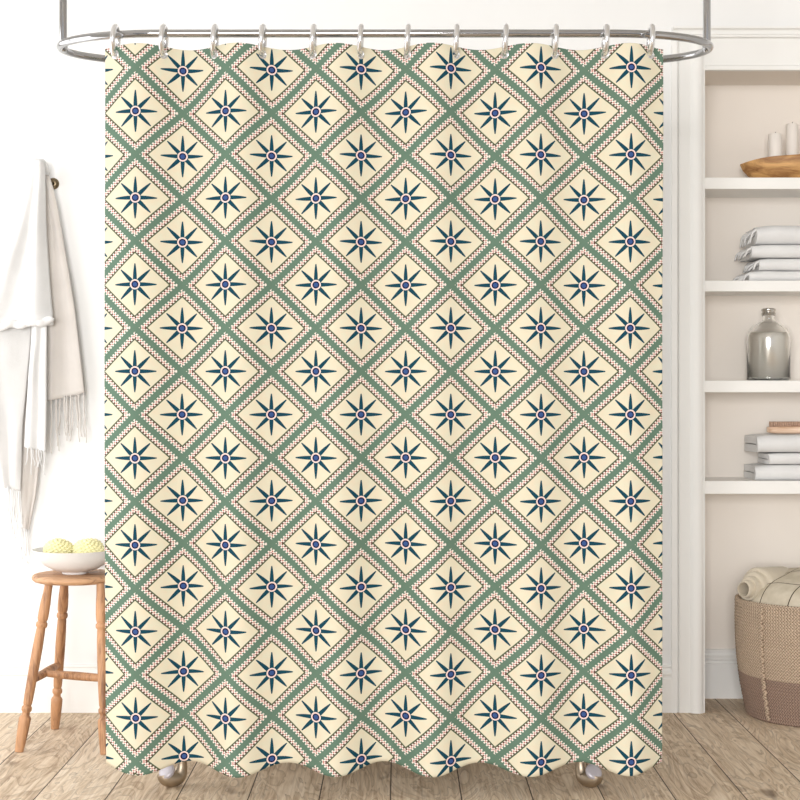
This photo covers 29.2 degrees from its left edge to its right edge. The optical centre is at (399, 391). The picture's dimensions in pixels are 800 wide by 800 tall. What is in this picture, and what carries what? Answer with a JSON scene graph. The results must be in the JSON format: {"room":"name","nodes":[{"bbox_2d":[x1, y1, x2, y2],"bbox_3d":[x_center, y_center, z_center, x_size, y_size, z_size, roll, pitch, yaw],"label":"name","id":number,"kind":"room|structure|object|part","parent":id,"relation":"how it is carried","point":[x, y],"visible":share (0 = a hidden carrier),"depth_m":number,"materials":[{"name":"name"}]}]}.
{"room":"bathroom","nodes":[
{"label":"bathroom","id":0,"kind":"room"},
{"bbox_2d":[0,0,799,663],"bbox_3d":[0.400,-0.315,5.250,4.700,2.750,0.300,0,0,0],"label":"wall","id":1,"kind":"structure","parent":0,"point":[52,102],"depth_m":5.10,"materials":[{"name":"white paint"}]},
{"bbox_2d":[0,158,86,563],"bbox_3d":[-1.210,-0.099,5.031,0.361,1.331,0.088,0,0,0],"label":"hanging towel","id":2,"kind":"object","parent":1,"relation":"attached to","point":[37,309],"visible":1,"depth_m":5.03,"materials":[{"name":"fabric"}]},
{"bbox_2d":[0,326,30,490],"bbox_3d":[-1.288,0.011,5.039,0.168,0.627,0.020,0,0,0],"label":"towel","id":3,"kind":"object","parent":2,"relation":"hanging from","point":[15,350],"depth_m":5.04,"materials":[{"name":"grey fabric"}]},
{"bbox_2d":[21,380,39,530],"bbox_3d":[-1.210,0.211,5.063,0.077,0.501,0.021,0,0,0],"label":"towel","id":4,"kind":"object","parent":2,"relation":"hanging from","point":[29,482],"depth_m":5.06,"materials":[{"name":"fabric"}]},
{"bbox_2d":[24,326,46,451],"bbox_3d":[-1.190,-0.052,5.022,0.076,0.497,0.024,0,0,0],"label":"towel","id":5,"kind":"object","parent":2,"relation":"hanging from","point":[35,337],"depth_m":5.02,"materials":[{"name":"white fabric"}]},
{"bbox_2d":[50,178,58,189],"bbox_3d":[-1.172,-0.709,5.074,0.031,0.076,0.095,0,0,42],"label":"wall hook","id":6,"kind":"object","parent":1,"relation":"attached to","point":[55,182],"visible":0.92,"depth_m":5.09,"materials":[{"name":"gold metal"}]},
{"bbox_2d":[0,664,671,712],"bbox_3d":[-0.526,0.981,5.091,2.848,0.158,0.018,0,0,0],"label":"baseboard","id":7,"kind":"structure","parent":1,"relation":"attached to","point":[78,696],"depth_m":5.08,"materials":[{"name":"white paint"}]},
{"bbox_2d":[671,40,704,713],"bbox_3d":[0.953,-0.055,5.083,0.109,2.229,0.033,0,0,0],"label":"trim","id":8,"kind":"structure","parent":1,"relation":"attached to","point":[687,76],"depth_m":5.08,"materials":[{"name":"white paint"}]},
{"bbox_2d":[705,649,742,698],"bbox_3d":[1.654,0.975,5.326,1.293,0.170,0.018,0,0,0],"label":"baseboard","id":9,"kind":"structure","parent":1,"relation":"attached to","point":[722,681],"depth_m":5.32,"materials":[{"name":"white paint"}]},
{"bbox_2d":[671,26,799,37],"bbox_3d":[1.654,-1.187,5.077,1.511,0.036,0.046,0,0,0],"label":"trim","id":10,"kind":"structure","parent":1,"relation":"attached to","point":[716,31],"depth_m":5.06,"materials":[{"name":"white paint"}]},
{"bbox_2d":[705,38,799,70],"bbox_3d":[1.654,-1.116,5.090,1.293,0.106,0.021,0,0,0],"label":"trim","id":11,"kind":"structure","parent":1,"relation":"attached to","point":[727,54],"depth_m":5.08,"materials":[{"name":"white paint"}]},
{"bbox_2d":[705,178,799,196],"bbox_3d":[1.654,-0.694,5.222,1.291,0.038,0.224,0,0,0],"label":"shelf","id":12,"kind":"object","parent":1,"relation":"attached to","point":[714,187],"visible":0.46,"depth_m":5.11,"materials":[{"name":"white paint"}]},
{"bbox_2d":[740,154,799,177],"bbox_3d":[1.412,-0.755,5.226,0.513,0.084,0.184,0,0,0],"label":"wooden bowl","id":13,"kind":"object","parent":12,"relation":"on","point":[782,166],"visible":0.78,"depth_m":5.17,"materials":[{"name":"brown wood"}]},
{"bbox_2d":[768,132,781,156],"bbox_3d":[1.271,-0.806,5.212,0.047,0.150,0.047,0,0,0],"label":"pillar candle","id":14,"kind":"object","parent":13,"relation":"in","point":[774,139],"visible":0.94,"depth_m":5.19,"materials":[{"name":"beige wax"}]},
{"bbox_2d":[786,122,797,154],"bbox_3d":[1.339,-0.827,5.252,0.041,0.191,0.041,0,0,0],"label":"pillar candle","id":15,"kind":"object","parent":13,"relation":"in","point":[791,128],"visible":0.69,"depth_m":5.23,"materials":[{"name":"beige wax"}]},
{"bbox_2d":[705,477,799,493],"bbox_3d":[1.654,0.317,5.222,1.291,0.043,0.224,0,0,0],"label":"shelf","id":16,"kind":"object","parent":1,"relation":"attached to","point":[713,485],"visible":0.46,"depth_m":5.11,"materials":[{"name":"white paint"}]},
{"bbox_2d":[744,463,799,479],"bbox_3d":[1.604,0.270,5.224,0.835,0.051,0.186,0,0,0],"label":"folded towel","id":17,"kind":"object","parent":16,"relation":"on","point":[755,471],"visible":0.97,"depth_m":5.14,"materials":[{"name":"white fabric"}]},
{"bbox_2d":[758,452,799,463],"bbox_3d":[1.625,0.223,5.227,0.793,0.039,0.181,0,0,0],"label":"folded towel","id":18,"kind":"object","parent":17,"relation":"on","point":[763,457],"visible":0.93,"depth_m":5.14,"materials":[{"name":"white fabric"}]},
{"bbox_2d":[744,434,799,451],"bbox_3d":[1.604,0.173,5.224,0.834,0.059,0.186,0,0,0],"label":"folded towel","id":19,"kind":"object","parent":18,"relation":"on","point":[754,442],"visible":0.97,"depth_m":5.14,"materials":[{"name":"white fabric"}]},
{"bbox_2d":[767,421,799,433],"bbox_3d":[1.331,0.121,5.220,0.170,0.041,0.052,0,0,0],"label":"wooden brush","id":20,"kind":"object","parent":19,"relation":"on","point":[789,427],"visible":1,"depth_m":5.20,"materials":[{"name":"brown wood"}]},
{"bbox_2d":[705,281,799,295],"bbox_3d":[1.654,-0.352,5.222,1.291,0.037,0.224,0,0,0],"label":"shelf","id":21,"kind":"object","parent":1,"relation":"attached to","point":[712,288],"visible":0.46,"depth_m":5.11,"materials":[{"name":"white paint"}]},
{"bbox_2d":[733,271,799,280],"bbox_3d":[1.580,-0.388,5.222,0.882,0.034,0.190,0,0,0],"label":"towel","id":22,"kind":"object","parent":21,"relation":"on","point":[759,275],"visible":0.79,"depth_m":5.13,"materials":[{"name":"white fabric"}]},
{"bbox_2d":[743,259,799,272],"bbox_3d":[1.595,-0.427,5.224,0.852,0.042,0.186,0,0,0],"label":"towel","id":23,"kind":"object","parent":22,"relation":"on","point":[763,264],"visible":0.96,"depth_m":5.14,"materials":[{"name":"white fabric"}]},
{"bbox_2d":[734,245,799,261],"bbox_3d":[1.585,-0.471,5.221,0.872,0.044,0.190,0,0,0],"label":"towel","id":24,"kind":"object","parent":23,"relation":"on","point":[753,253],"visible":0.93,"depth_m":5.13,"materials":[{"name":"white fabric"}]},
{"bbox_2d":[740,226,799,248],"bbox_3d":[1.592,-0.527,5.224,0.857,0.065,0.187,0,0,0],"label":"towel","id":25,"kind":"object","parent":24,"relation":"on","point":[764,235],"visible":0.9,"depth_m":5.14,"materials":[{"name":"white fabric"}]},
{"bbox_2d":[705,381,799,391],"bbox_3d":[1.654,-0.018,5.222,1.291,0.040,0.224,0,0,0],"label":"shelf","id":26,"kind":"object","parent":1,"relation":"attached to","point":[710,386],"visible":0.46,"depth_m":5.11,"materials":[{"name":"white paint"}]},
{"bbox_2d":[746,308,790,380],"bbox_3d":[1.256,-0.162,5.240,0.147,0.248,0.147,0,0,0],"label":"glass bottle","id":27,"kind":"object","parent":26,"relation":"on","point":[768,341],"visible":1,"depth_m":5.18,"materials":[{"name":"grey"}]},
{"bbox_2d":[0,699,799,799],"bbox_3d":[0.400,1.090,1.968,4.900,0.060,6.935,0,0,0],"label":"floor","id":28,"kind":"structure","parent":0,"point":[723,752],"depth_m":4.21,"materials":[{"name":"brown wood"}]},
{"bbox_2d":[15,569,105,754],"bbox_3d":[-0.975,0.804,4.670,0.286,0.511,0.337,0,0,7],"label":"stool","id":29,"kind":"object","parent":28,"relation":"on","point":[96,577],"visible":0.63,"depth_m":4.55,"materials":[{"name":"brown wood"}]},
{"bbox_3d":[-1.085,0.813,4.560,0.120,0.493,0.035,0,0,-39],"label":"leg","id":30,"kind":"part","parent":29,"relation":"part of","materials":[{"name":"brown wood"}]},
{"bbox_3d":[-1.059,0.813,4.791,0.036,0.494,0.137,0,0,-28],"label":"leg","id":31,"kind":"part","parent":29,"relation":"part of","materials":[{"name":"brown wood"}]},
{"bbox_2d":[32,545,104,574],"bbox_3d":[-0.983,0.511,4.650,0.254,0.074,0.254,0,0,0],"label":"bowl","id":32,"kind":"object","parent":29,"relation":"on","point":[66,563],"visible":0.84,"depth_m":4.56,"materials":[{"name":"white ceramic"}]},
{"bbox_2d":[43,538,73,552],"bbox_3d":[-1.028,0.475,4.630,0.095,0.071,0.090,0,0,7],"label":"sponge","id":33,"kind":"object","parent":32,"relation":"in","point":[57,545],"visible":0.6,"depth_m":4.60,"materials":[{"name":"yellow"}]},
{"bbox_2d":[72,538,104,552],"bbox_3d":[-0.938,0.476,4.630,0.100,0.072,0.094,0,0,0],"label":"sponge","id":34,"kind":"object","parent":32,"relation":"in","point":[87,545],"visible":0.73,"depth_m":4.60,"materials":[{"name":"yellow"}]},
{"bbox_3d":[-0.978,0.560,4.656,0.269,0.024,0.263,0,0,0],"label":"seat","id":35,"kind":"part","parent":29,"relation":"part of","materials":[{"name":"brown wood"}]},
{"bbox_3d":[-0.876,0.813,4.532,0.035,0.493,0.094,0,0,-20],"label":"leg","id":36,"kind":"part","parent":29,"relation":"part of","materials":[{"name":"brown wood"}]},
{"bbox_2d":[157,761,602,787],"bbox_3d":[-0.055,0.754,4.393,1.451,0.612,0.606,0,0,0],"label":"bathtub","id":37,"kind":"object","parent":28,"relation":"on","point":[590,776],"visible":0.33,"depth_m":4.11,"materials":[{"name":"silver ceramic"}]},
{"bbox_2d":[734,594,799,726],"bbox_3d":[1.364,0.867,5.055,0.518,0.384,0.518,0,0,25],"label":"woven basket","id":38,"kind":"object","parent":28,"relation":"on","point":[767,636],"visible":0.94,"depth_m":4.90,"materials":[{"name":"beige wicker"}]},
{"bbox_3d":[1.165,0.867,4.912,0.046,0.370,0.019,0,0,-36],"label":"seam cord","id":39,"kind":"part","parent":38,"relation":"part of","materials":[{"name":"beige fabric"}]},
{"bbox_2d":[737,566,799,606],"bbox_3d":[1.350,0.710,5.055,0.500,0.266,0.472,0,0,0],"label":"blanket","id":40,"kind":"object","parent":38,"relation":"in","point":[777,585],"visible":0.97,"depth_m":4.99,"materials":[{"name":"beige fabric"}]},
{"bbox_3d":[0.400,-1.730,3.417,4.900,0.080,4.035,0,0,0],"label":"ceiling","id":41,"kind":"structure","parent":0,"visible":0},
{"bbox_2d":[56,0,713,62],"bbox_3d":[-0.041,-1.306,4.175,1.813,0.768,0.371,0,0,0],"label":"rail","id":42,"kind":"object","parent":41,"relation":"hanging from","point":[64,42],"visible":0.68,"depth_m":4.00,"materials":[{"name":"silver metal"}]},
{"bbox_3d":[-0.914,-1.307,4.175,0.021,0.742,0.021,0,0,0],"label":"support rod","id":43,"kind":"part","parent":42,"relation":"part of","materials":[{"name":"silver metal"}]},
{"bbox_2d":[110,24,120,56],"bbox_3d":[-0.740,-0.914,4.000,0.019,0.086,0.086,0,0,1],"label":"curtain ring","id":44,"kind":"object","parent":42,"relation":"hanging from","point":[114,42],"visible":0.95,"depth_m":3.97,"materials":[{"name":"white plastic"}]},
{"bbox_2d":[158,24,168,56],"bbox_3d":[-0.615,-0.914,4.000,0.019,0.086,0.086,0,0,1],"label":"curtain ring","id":45,"kind":"object","parent":42,"relation":"hanging from","point":[163,42],"visible":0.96,"depth_m":3.97,"materials":[{"name":"white plastic"}]},
{"bbox_2d":[210,24,218,56],"bbox_3d":[-0.482,-0.914,4.000,0.019,0.086,0.086,0,0,0],"label":"curtain ring","id":46,"kind":"object","parent":42,"relation":"hanging from","point":[214,41],"visible":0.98,"depth_m":3.97,"materials":[{"name":"white plastic"}]},
{"bbox_2d":[258,24,266,56],"bbox_3d":[-0.357,-0.914,4.000,0.019,0.086,0.086,0,0,1],"label":"curtain ring","id":47,"kind":"object","parent":42,"relation":"hanging from","point":[262,42],"visible":0.98,"depth_m":3.97,"materials":[{"name":"white plastic"}]},
{"bbox_2d":[309,24,316,56],"bbox_3d":[-0.226,-0.914,4.000,0.019,0.086,0.086,0,0,0],"label":"curtain ring","id":48,"kind":"object","parent":42,"relation":"hanging from","point":[313,41],"visible":1,"depth_m":3.97,"materials":[{"name":"white plastic"}]},
{"bbox_2d":[357,24,363,56],"bbox_3d":[-0.103,-0.914,4.000,0.019,0.086,0.086,0,0,0],"label":"curtain ring","id":49,"kind":"object","parent":42,"relation":"hanging from","point":[360,40],"visible":1,"depth_m":3.96,"materials":[{"name":"white plastic"}]},
{"bbox_2d":[104,43,662,777],"bbox_3d":[-0.041,0.046,4.001,1.458,1.895,0.087,0,0,0],"label":"shower curtain","id":50,"kind":"object","parent":42,"relation":"hanging from","point":[383,328],"visible":1,"depth_m":4.00,"materials":[{"name":"fabric"}]},
{"bbox_3d":[-0.041,-0.932,4.175,1.780,0.021,0.371,0,0,0],"label":"rail","id":51,"kind":"part","parent":42,"relation":"part of","materials":[{"name":"silver metal"}]},
{"bbox_2d":[404,24,410,56],"bbox_3d":[0.020,-0.914,4.000,0.019,0.086,0.086,0,0,1],"label":"curtain ring","id":52,"kind":"object","parent":42,"relation":"hanging from","point":[407,41],"visible":1,"depth_m":3.96,"materials":[{"name":"white plastic"}]},
{"bbox_2d":[453,24,459,56],"bbox_3d":[0.146,-0.914,4.000,0.019,0.086,0.086,0,0,0],"label":"curtain ring","id":53,"kind":"object","parent":42,"relation":"hanging from","point":[457,26],"visible":0.97,"depth_m":3.97,"materials":[{"name":"white plastic"}]},
{"bbox_2d":[501,24,508,56],"bbox_3d":[0.273,-0.914,4.000,0.019,0.086,0.086,0,0,1],"label":"curtain ring","id":54,"kind":"object","parent":42,"relation":"hanging from","point":[506,26],"visible":0.99,"depth_m":3.97,"materials":[{"name":"white plastic"}]},
{"bbox_2d":[551,24,558,56],"bbox_3d":[0.403,-0.914,4.000,0.019,0.086,0.086,0,0,0],"label":"curtain ring","id":55,"kind":"object","parent":42,"relation":"hanging from","point":[554,41],"visible":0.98,"depth_m":3.97,"materials":[{"name":"white plastic"}]},
{"bbox_2d":[601,24,609,56],"bbox_3d":[0.534,-0.914,4.000,0.019,0.086,0.086,0,0,1],"label":"curtain ring","id":56,"kind":"object","parent":42,"relation":"hanging from","point":[604,41],"visible":0.98,"depth_m":3.97,"materials":[{"name":"white plastic"}]},
{"bbox_2d":[646,24,655,56],"bbox_3d":[0.651,-0.914,4.000,0.019,0.086,0.086,0,0,1],"label":"curtain ring","id":57,"kind":"object","parent":42,"relation":"hanging from","point":[650,42],"visible":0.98,"depth_m":3.97,"materials":[{"name":"white plastic"}]},
{"bbox_3d":[0.833,-1.307,4.175,0.021,0.742,0.021,0,0,0],"label":"support rod","id":58,"kind":"part","parent":42,"relation":"part of","materials":[{"name":"silver metal"}]}
]}

